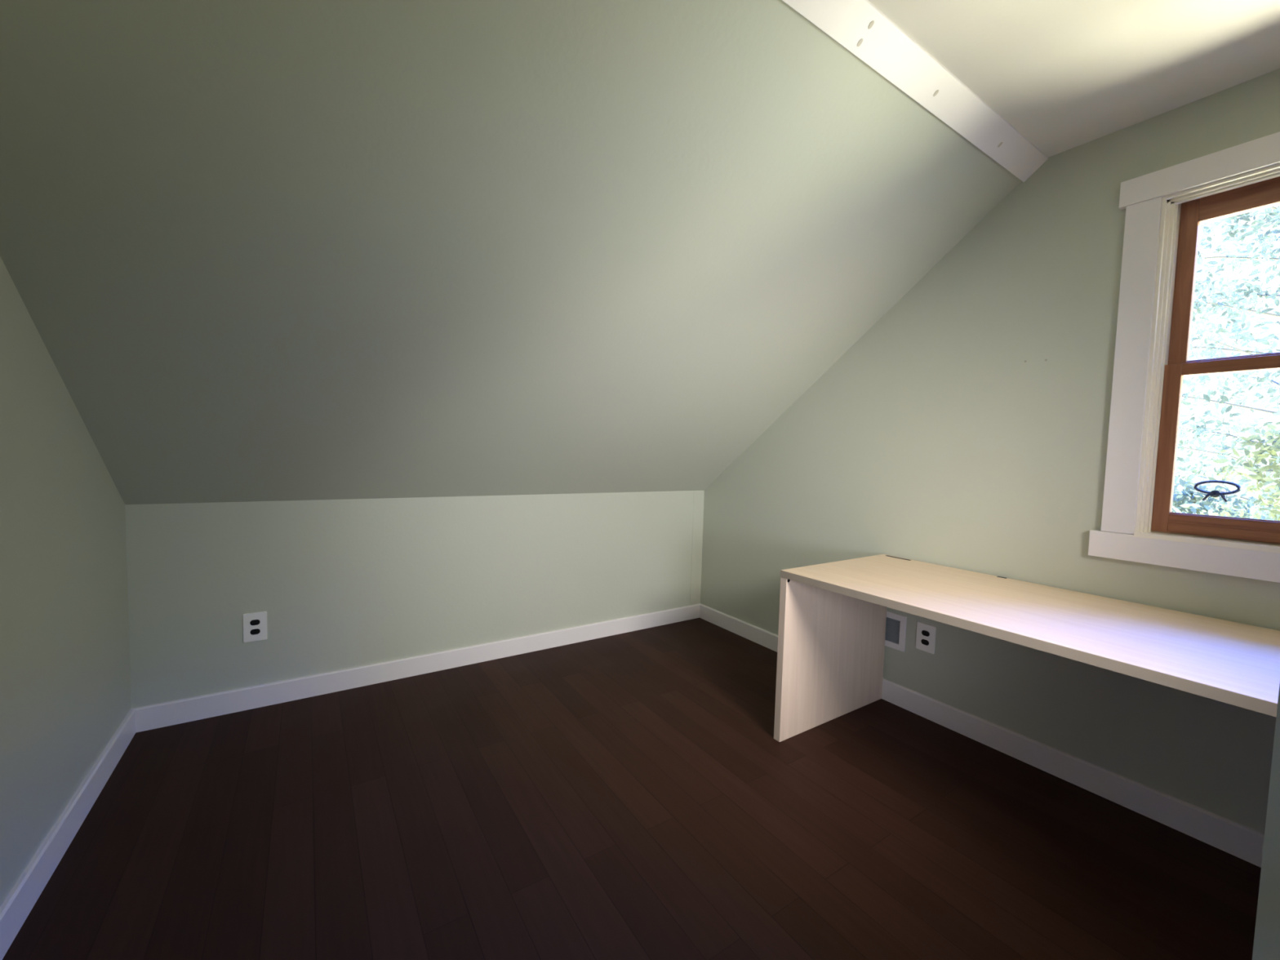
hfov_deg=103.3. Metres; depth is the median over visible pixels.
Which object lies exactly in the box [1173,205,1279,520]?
tree
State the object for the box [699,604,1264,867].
baseboard
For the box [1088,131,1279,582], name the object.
window
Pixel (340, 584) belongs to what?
wall
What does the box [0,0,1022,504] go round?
ceiling
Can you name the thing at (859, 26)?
ceiling beam
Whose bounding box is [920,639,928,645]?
socket
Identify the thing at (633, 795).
floor
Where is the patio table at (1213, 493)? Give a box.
[1193,480,1240,502]
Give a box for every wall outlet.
[242,611,266,642]
[915,621,936,653]
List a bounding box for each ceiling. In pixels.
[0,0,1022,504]
[867,0,1279,157]
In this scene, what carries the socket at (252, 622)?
attached to the wall outlet at (255, 624)
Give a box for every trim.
[689,490,704,605]
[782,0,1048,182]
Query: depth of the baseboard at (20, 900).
1.45 m
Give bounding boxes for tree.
[1172,450,1279,519]
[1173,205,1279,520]
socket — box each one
[249,619,259,625]
[249,628,260,635]
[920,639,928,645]
[921,630,929,636]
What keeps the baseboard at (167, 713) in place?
attached to the wall at (340, 584)
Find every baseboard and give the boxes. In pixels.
[0,709,135,959]
[130,603,700,733]
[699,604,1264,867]
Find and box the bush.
[1173,422,1279,520]
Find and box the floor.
[2,617,1261,959]
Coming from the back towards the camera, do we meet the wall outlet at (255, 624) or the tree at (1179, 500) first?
the tree at (1179, 500)
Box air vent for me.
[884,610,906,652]
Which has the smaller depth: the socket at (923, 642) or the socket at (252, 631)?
the socket at (252, 631)
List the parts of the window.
casing, sash, sash, head casing, sash rail, sash rail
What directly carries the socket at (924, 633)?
attached to the wall outlet at (926, 633)
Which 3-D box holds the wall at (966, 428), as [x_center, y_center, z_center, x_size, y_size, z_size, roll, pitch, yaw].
[1.537,-0.073,2.235,0.141,2.416,3.640,-1,4,-33]
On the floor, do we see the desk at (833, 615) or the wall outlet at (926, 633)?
the desk at (833, 615)
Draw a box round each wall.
[0,256,131,906]
[124,490,693,708]
[700,68,1279,833]
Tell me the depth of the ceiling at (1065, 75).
1.47 m
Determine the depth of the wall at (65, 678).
1.43 m
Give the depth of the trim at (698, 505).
3.72 m
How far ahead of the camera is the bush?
4.19 m
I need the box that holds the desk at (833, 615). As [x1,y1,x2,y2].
[773,554,1279,742]
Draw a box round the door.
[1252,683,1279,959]
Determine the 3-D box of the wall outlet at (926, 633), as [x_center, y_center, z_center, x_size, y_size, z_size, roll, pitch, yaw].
[1.351,0.746,2.395,0.008,0.131,0.087,-1,4,-33]
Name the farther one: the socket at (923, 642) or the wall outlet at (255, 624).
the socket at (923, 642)

